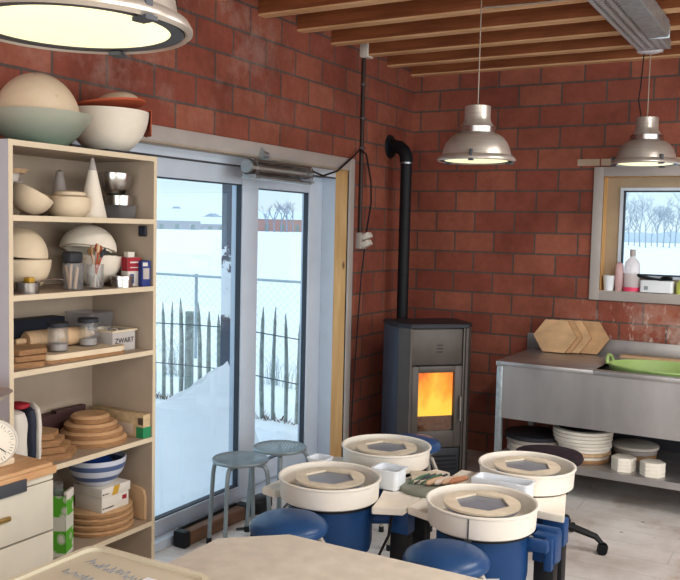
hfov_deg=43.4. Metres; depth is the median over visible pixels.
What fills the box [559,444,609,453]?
bat
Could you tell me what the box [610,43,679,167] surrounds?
pendant lamp
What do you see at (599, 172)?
trim
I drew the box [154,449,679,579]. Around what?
floor
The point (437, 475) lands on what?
tool
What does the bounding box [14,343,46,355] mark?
board
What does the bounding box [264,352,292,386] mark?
grass tuft
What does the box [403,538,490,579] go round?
stool
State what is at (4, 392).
bowl
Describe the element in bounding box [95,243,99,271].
brush
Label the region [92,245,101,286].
brush
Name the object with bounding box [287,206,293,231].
bare tree
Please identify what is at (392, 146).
pipe
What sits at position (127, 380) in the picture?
bookcase
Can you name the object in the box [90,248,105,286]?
brush
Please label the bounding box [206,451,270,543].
metal stool
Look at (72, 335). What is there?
rolling pin
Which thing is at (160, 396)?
grass
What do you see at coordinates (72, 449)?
board
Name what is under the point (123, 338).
box
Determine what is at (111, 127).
bowl
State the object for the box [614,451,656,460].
bat
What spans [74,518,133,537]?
round board
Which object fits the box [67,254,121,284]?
bowl
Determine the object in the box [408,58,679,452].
wall
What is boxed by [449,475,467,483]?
roll
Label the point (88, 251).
brush
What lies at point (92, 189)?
cone
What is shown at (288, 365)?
grass tuft
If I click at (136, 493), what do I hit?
board
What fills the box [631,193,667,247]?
bare tree
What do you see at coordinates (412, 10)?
ceiling beam
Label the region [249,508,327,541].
stool
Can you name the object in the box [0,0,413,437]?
wall
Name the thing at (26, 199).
bowl
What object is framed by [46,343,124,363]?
board
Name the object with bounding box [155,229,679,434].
snow ground
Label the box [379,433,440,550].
stool
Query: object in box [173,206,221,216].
treeline
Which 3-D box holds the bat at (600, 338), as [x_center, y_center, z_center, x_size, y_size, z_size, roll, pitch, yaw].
[1.681,0.322,5.803,0.298,0.220,0.063,4,5,30]
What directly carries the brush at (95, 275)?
in the jar
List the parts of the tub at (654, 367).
handle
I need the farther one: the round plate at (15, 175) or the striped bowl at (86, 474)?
the striped bowl at (86, 474)
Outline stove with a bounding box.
[381,318,471,474]
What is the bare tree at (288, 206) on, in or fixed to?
on the snow ground at (179, 251)
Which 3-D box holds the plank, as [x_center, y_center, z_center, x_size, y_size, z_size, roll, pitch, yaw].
[2.221,0.461,5.492,0.800,0.018,0.080,4,5,30]
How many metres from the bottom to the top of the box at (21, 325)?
0.140 m
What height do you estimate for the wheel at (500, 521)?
0.623 m
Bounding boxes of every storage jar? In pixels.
[47,321,68,350]
[77,317,98,344]
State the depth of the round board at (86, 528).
3.40 m
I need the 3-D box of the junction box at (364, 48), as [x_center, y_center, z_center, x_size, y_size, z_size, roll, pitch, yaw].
[0.178,-1.599,5.707,0.060,0.095,0.090,4,5,30]
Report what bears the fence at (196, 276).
on the snow ground at (179, 251)
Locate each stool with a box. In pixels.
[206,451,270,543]
[244,440,308,531]
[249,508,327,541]
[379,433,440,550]
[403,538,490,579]
[516,445,607,555]
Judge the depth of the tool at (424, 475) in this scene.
3.63 m
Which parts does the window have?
sill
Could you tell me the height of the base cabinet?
0.822 m
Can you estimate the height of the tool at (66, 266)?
0.088 m
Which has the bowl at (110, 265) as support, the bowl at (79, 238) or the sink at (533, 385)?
the bowl at (79, 238)
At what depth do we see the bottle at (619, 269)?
5.80 m
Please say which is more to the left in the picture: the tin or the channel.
the tin
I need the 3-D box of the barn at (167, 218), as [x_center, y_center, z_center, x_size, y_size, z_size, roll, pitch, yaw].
[-84.033,-35.060,420.261,31.728,10.200,30.082,4,5,30]
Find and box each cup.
[15,281,39,293]
[603,275,614,290]
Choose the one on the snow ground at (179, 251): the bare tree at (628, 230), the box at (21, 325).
the bare tree at (628, 230)
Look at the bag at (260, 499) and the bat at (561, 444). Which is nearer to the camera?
the bag at (260, 499)
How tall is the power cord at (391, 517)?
0.485 m
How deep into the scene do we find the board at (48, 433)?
3.20 m
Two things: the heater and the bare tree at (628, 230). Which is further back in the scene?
the bare tree at (628, 230)
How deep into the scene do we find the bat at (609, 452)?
5.26 m
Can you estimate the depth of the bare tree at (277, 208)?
356.27 m
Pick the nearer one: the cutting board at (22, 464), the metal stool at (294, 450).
the cutting board at (22, 464)
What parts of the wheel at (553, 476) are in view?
frame arm, leg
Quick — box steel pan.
[104,195,133,205]
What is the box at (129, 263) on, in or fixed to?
on the bookcase at (127, 380)
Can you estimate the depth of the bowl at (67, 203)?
3.20 m
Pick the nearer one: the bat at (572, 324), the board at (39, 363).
the board at (39, 363)
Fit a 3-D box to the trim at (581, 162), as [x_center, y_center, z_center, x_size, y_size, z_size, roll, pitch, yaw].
[2.034,-0.851,5.646,0.920,0.045,0.006,4,5,30]
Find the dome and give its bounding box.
[0,72,79,111]
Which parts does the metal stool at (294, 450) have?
leg, leg, leg, seat, leg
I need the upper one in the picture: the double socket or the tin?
the double socket
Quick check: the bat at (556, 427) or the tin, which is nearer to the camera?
the tin
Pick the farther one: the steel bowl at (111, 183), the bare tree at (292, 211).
the bare tree at (292, 211)
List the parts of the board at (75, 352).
board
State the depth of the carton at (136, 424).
3.56 m
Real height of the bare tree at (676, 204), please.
9.256 m
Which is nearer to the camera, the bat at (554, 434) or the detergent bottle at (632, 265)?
the bat at (554, 434)
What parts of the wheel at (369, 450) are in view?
leg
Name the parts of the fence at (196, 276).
post, rail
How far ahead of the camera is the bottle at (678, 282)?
5.62 m
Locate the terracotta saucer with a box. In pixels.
[77,97,145,108]
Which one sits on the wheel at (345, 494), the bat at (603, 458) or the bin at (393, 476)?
the bin at (393, 476)
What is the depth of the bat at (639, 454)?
5.38 m
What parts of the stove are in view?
panel, plate, fire door, panel, panel, door handle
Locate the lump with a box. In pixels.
[82,455,112,462]
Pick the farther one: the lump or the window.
the window
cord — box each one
[312,149,371,232]
[350,249,364,436]
[378,515,393,554]
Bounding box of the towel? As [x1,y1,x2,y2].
[400,478,451,497]
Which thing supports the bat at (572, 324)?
on the sink at (533, 385)
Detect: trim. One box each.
[139,139,348,170]
[142,125,354,440]
[330,171,348,456]
[577,157,679,165]
[589,166,679,304]
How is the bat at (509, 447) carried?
on the sink at (533, 385)
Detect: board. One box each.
[0,454,52,480]
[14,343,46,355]
[14,353,45,362]
[14,359,45,368]
[41,426,58,440]
[41,434,64,447]
[41,439,70,455]
[41,445,76,461]
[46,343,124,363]
[60,424,122,440]
[63,417,117,432]
[70,410,109,423]
[71,431,126,448]
[74,497,132,518]
[74,506,132,524]
[74,513,133,531]
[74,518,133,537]
[97,149,149,155]
[128,482,146,519]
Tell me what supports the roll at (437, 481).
on the towel
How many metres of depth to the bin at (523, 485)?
3.48 m
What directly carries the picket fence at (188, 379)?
on the snow ground at (179, 251)
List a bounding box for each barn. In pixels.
[157,208,200,229]
[201,217,221,229]
[258,211,301,231]
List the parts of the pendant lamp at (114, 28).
lamp shade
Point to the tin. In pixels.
(117, 281)
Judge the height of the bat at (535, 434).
0.027 m
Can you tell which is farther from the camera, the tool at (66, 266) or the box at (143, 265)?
the box at (143, 265)
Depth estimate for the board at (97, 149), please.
3.39 m
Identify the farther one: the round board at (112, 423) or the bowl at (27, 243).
the round board at (112, 423)
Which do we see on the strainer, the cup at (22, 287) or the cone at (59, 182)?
the cup at (22, 287)
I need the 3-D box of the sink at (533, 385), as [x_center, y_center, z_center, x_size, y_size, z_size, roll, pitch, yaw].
[1.973,0.831,5.315,1.916,0.915,0.767,4,5,30]
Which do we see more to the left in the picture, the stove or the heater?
the heater
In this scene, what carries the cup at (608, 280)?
on the window
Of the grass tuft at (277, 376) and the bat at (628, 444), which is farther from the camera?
the grass tuft at (277, 376)
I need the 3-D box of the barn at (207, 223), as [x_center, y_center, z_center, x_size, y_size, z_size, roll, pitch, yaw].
[-73.340,-36.251,462.828,24.394,7.000,23.304,4,5,30]
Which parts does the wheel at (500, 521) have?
rail, leg, rail, rail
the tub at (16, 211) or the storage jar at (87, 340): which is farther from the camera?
the storage jar at (87, 340)
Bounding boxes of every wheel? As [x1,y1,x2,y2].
[262,461,420,560]
[332,434,449,543]
[408,483,561,579]
[451,451,576,579]
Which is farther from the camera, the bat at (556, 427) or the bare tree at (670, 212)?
the bare tree at (670, 212)
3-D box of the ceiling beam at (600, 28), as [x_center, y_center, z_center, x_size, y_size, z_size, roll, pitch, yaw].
[2.664,-1.510,4.300,5.772,0.210,0.066,4,5,30]
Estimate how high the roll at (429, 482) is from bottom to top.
0.027 m
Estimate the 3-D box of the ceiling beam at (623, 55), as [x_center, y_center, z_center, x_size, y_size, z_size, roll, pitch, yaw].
[3.055,-1.550,4.985,5.772,0.210,0.066,4,5,30]
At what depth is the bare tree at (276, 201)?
375.01 m
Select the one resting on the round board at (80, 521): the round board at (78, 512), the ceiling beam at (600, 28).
the round board at (78, 512)
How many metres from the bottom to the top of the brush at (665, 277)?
0.042 m
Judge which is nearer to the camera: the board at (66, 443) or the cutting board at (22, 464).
the cutting board at (22, 464)
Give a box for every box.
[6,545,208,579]
[14,315,64,339]
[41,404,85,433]
[88,325,136,347]
[121,252,140,285]
[138,260,150,286]
[360,43,372,58]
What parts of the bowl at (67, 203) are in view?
lid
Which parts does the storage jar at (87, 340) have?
lid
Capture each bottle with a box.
[623,249,639,291]
[676,281,679,293]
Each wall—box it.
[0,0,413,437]
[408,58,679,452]
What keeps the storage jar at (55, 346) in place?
on the board at (75, 352)
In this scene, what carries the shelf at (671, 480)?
attached to the sink at (533, 385)
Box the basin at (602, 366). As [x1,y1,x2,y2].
[599,359,619,369]
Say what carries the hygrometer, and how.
attached to the bookcase at (127, 380)
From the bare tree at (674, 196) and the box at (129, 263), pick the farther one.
the bare tree at (674, 196)
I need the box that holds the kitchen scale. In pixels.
[0,387,17,466]
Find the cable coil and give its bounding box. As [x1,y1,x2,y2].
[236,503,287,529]
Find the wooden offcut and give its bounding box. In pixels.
[410,471,437,483]
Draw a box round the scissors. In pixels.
[637,274,663,280]
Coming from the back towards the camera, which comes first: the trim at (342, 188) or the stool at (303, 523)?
the trim at (342, 188)
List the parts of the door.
sliding sash, fixed sash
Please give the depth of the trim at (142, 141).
4.49 m
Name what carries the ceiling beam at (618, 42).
attached to the ceiling
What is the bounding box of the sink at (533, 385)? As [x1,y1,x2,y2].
[494,333,679,490]
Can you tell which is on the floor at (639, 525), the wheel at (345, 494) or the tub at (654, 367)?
the wheel at (345, 494)
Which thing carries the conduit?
attached to the wall at (242, 74)
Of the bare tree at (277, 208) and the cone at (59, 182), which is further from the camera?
the bare tree at (277, 208)
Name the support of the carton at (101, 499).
on the round board at (78, 512)
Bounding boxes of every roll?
[426,476,442,485]
[433,476,450,484]
[441,476,458,484]
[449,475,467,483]
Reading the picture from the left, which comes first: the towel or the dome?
the dome
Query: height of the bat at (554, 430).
0.023 m
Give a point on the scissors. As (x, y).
(638, 275)
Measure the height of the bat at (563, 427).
0.011 m
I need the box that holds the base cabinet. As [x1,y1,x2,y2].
[0,464,55,579]
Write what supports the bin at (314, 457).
on the wheel at (369, 450)
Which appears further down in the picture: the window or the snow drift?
the snow drift
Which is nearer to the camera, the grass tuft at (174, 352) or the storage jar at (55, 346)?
the storage jar at (55, 346)
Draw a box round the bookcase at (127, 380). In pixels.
[0,139,156,559]
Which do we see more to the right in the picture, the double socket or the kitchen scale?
the double socket
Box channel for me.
[616,0,669,39]
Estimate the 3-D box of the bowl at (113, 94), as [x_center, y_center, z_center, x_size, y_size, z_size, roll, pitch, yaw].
[-0.922,-0.788,3.546,0.182,0.067,0.184,0,4,-16]
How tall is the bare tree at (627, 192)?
10.266 m
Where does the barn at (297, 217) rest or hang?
on the snow ground at (179, 251)
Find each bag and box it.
[14,401,41,458]
[250,493,271,514]
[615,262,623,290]
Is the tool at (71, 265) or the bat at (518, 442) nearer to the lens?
the tool at (71, 265)
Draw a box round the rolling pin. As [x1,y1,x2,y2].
[14,325,94,347]
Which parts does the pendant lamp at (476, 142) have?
lamp shade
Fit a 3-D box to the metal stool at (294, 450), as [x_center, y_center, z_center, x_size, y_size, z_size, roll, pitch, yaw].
[-0.324,1.061,4.553,0.283,0.462,0.283,5,5,40]
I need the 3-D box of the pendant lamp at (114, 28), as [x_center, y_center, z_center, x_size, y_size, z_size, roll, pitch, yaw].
[-0.452,-0.956,1.461,0.408,1.021,0.406,4,5,30]
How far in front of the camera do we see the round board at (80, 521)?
3.41 m
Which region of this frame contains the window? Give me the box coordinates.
[599,176,679,294]
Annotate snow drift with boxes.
[155,361,297,515]
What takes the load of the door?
in the wall at (242, 74)
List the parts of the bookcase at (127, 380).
panel, panel, panel, shelf, shelf, shelf, shelf, panel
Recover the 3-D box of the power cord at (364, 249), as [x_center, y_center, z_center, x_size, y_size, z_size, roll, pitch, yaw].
[0.113,0.456,5.806,0.026,1.471,0.150,3,5,25]
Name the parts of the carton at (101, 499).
lid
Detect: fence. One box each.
[156,272,300,369]
[156,298,299,423]
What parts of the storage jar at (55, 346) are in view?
lid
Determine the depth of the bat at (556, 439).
5.26 m
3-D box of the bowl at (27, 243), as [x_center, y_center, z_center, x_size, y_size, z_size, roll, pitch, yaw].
[-1.184,-0.174,3.131,0.216,0.117,0.216,-3,6,-44]
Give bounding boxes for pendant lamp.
[0,0,192,58]
[437,0,515,164]
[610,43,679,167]
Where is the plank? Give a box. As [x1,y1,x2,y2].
[620,354,679,361]
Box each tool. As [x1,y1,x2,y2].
[65,265,68,285]
[68,264,72,288]
[74,269,78,288]
[409,473,429,483]
[415,473,435,483]
[420,473,441,483]
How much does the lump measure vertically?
0.055 m
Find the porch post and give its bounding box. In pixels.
[220,184,231,365]
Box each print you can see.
[128,257,140,270]
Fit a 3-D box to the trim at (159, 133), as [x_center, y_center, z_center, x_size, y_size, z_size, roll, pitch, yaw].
[-0.552,0.234,4.662,0.020,2.086,2.518,4,5,30]
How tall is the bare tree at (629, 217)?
8.742 m
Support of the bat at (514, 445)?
on the bat at (509, 447)
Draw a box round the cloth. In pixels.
[138,109,151,137]
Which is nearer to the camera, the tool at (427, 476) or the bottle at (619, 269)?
the tool at (427, 476)
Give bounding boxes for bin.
[307,453,332,461]
[371,462,407,491]
[471,472,534,496]
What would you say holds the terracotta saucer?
in the bowl at (111, 127)
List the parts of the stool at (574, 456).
seat, arm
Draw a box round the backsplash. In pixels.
[527,333,679,358]
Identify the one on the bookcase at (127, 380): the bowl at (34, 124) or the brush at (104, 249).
the bowl at (34, 124)
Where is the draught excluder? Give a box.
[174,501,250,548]
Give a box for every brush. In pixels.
[87,248,99,286]
[90,245,96,284]
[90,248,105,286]
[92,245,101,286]
[94,243,96,286]
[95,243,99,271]
[95,250,103,274]
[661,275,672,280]
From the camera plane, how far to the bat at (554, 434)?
5.26 m
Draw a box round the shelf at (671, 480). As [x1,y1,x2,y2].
[502,445,679,490]
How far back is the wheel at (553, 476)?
3.58 m
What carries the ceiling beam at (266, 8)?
attached to the ceiling
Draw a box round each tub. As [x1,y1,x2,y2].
[13,204,19,214]
[605,353,679,376]
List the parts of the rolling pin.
handle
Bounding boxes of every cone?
[48,169,65,215]
[83,158,106,217]
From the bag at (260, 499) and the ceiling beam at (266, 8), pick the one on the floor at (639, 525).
the bag at (260, 499)
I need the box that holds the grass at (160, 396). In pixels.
[156,392,294,424]
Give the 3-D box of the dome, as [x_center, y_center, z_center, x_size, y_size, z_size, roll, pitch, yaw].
[-1.093,-0.694,3.082,0.304,0.175,0.304,4,5,30]
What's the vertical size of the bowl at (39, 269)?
0.118 m
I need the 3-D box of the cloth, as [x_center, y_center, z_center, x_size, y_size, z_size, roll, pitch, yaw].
[-0.824,-0.688,3.527,0.081,0.106,0.120,-1,5,-27]
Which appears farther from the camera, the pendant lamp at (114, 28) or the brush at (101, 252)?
the brush at (101, 252)
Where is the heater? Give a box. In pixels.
[241,148,314,184]
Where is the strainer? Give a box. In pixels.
[15,277,63,293]
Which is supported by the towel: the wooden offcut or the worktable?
the wooden offcut
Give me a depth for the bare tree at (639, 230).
150.12 m
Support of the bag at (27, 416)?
on the bookcase at (127, 380)
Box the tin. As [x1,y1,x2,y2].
[110,275,133,287]
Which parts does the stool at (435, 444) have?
seat, leg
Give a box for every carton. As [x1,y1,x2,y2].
[51,487,73,557]
[73,477,129,513]
[93,405,150,438]
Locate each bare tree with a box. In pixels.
[258,205,270,231]
[268,203,283,231]
[275,203,293,231]
[276,201,293,231]
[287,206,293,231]
[625,201,638,244]
[625,201,646,245]
[626,192,634,208]
[626,192,647,246]
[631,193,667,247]
[641,196,674,246]
[644,213,668,245]
[651,205,679,246]
[657,207,679,247]
[665,204,679,246]
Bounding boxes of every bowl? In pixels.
[0,106,92,145]
[0,387,12,400]
[13,182,53,214]
[13,227,47,258]
[13,258,51,290]
[44,190,91,216]
[59,225,116,254]
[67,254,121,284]
[68,451,126,486]
[76,106,148,150]
[98,172,132,194]
[99,92,137,97]
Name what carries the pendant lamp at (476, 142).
hanging from the ceiling
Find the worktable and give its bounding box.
[168,534,482,579]
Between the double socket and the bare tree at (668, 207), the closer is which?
the double socket
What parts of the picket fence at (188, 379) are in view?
fence post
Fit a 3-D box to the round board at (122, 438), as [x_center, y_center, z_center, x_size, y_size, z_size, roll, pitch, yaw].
[-1.011,0.600,3.482,0.276,0.028,0.276,4,5,30]
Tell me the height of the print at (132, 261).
0.056 m
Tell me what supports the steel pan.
on the plastic tub
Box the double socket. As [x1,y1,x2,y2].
[355,232,372,248]
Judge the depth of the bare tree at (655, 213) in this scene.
165.97 m
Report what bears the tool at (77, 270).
in the beaker
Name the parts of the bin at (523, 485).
plate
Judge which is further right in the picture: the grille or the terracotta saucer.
the grille
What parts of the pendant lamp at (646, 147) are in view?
lamp flex, lamp shade, lamp hook plate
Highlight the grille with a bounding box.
[255,159,313,182]
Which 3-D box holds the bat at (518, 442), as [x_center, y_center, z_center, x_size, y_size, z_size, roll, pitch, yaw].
[1.280,0.975,5.614,0.364,0.029,0.364,4,5,30]
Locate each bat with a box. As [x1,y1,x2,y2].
[505,425,557,442]
[506,436,558,445]
[507,440,522,447]
[507,443,516,450]
[533,319,576,352]
[551,319,582,352]
[553,425,613,436]
[553,428,612,440]
[553,432,612,444]
[554,437,611,447]
[558,425,604,432]
[558,442,611,450]
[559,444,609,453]
[568,320,591,353]
[578,320,609,354]
[582,450,610,457]
[582,458,608,464]
[584,456,608,460]
[612,438,658,451]
[613,446,657,456]
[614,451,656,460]
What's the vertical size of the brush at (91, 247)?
0.162 m
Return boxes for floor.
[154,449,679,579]
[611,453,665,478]
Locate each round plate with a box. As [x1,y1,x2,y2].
[13,168,28,173]
[13,173,19,180]
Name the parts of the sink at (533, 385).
leg, leg, panel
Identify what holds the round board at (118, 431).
on the round board at (122, 438)
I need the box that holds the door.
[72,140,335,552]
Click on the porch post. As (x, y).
(226, 189)
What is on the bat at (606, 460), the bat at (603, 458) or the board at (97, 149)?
the bat at (603, 458)
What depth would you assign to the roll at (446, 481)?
3.59 m
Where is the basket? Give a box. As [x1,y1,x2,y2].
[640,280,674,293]
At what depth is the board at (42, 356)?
3.04 m
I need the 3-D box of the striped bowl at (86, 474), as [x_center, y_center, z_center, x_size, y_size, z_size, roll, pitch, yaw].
[-0.992,0.730,3.479,0.236,0.112,0.236,4,5,30]
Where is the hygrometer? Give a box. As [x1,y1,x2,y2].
[138,226,146,236]
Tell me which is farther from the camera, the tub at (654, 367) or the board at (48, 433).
the tub at (654, 367)
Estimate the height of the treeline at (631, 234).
4.982 m
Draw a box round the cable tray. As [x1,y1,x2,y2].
[587,0,670,50]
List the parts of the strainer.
handle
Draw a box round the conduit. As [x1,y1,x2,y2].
[358,58,366,232]
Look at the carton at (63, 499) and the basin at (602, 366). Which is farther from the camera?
the basin at (602, 366)
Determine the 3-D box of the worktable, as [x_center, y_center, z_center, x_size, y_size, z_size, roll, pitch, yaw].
[0.194,1.155,1.374,1.990,0.750,1.558,4,5,30]
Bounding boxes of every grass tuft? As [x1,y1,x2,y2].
[156,337,184,376]
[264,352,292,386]
[288,365,296,389]
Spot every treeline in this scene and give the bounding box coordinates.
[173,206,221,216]
[624,231,679,243]
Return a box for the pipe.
[385,135,412,317]
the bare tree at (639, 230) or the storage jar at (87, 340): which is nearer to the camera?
the storage jar at (87, 340)
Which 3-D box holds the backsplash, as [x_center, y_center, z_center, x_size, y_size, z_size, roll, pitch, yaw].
[2.169,0.418,5.614,1.916,0.124,0.012,4,5,29]
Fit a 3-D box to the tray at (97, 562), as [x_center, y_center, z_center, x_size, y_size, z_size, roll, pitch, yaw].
[-0.504,0.671,1.747,0.357,0.130,0.351,4,5,30]
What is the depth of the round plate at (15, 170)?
3.14 m
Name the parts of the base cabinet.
drawer handle, drawer, drawer, rail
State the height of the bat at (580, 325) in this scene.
0.220 m
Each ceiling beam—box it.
[258,0,409,17]
[297,0,587,32]
[331,0,679,45]
[369,12,679,56]
[387,30,679,67]
[411,45,679,76]
[483,0,566,8]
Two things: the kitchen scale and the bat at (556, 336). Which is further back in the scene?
the bat at (556, 336)
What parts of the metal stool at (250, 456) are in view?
leg, leg, seat, leg, leg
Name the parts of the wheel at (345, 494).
frame arm, leg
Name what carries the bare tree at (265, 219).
on the snow ground at (179, 251)
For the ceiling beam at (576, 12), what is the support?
attached to the ceiling
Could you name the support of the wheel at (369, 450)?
on the floor at (639, 525)
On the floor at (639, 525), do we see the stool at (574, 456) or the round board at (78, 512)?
the stool at (574, 456)

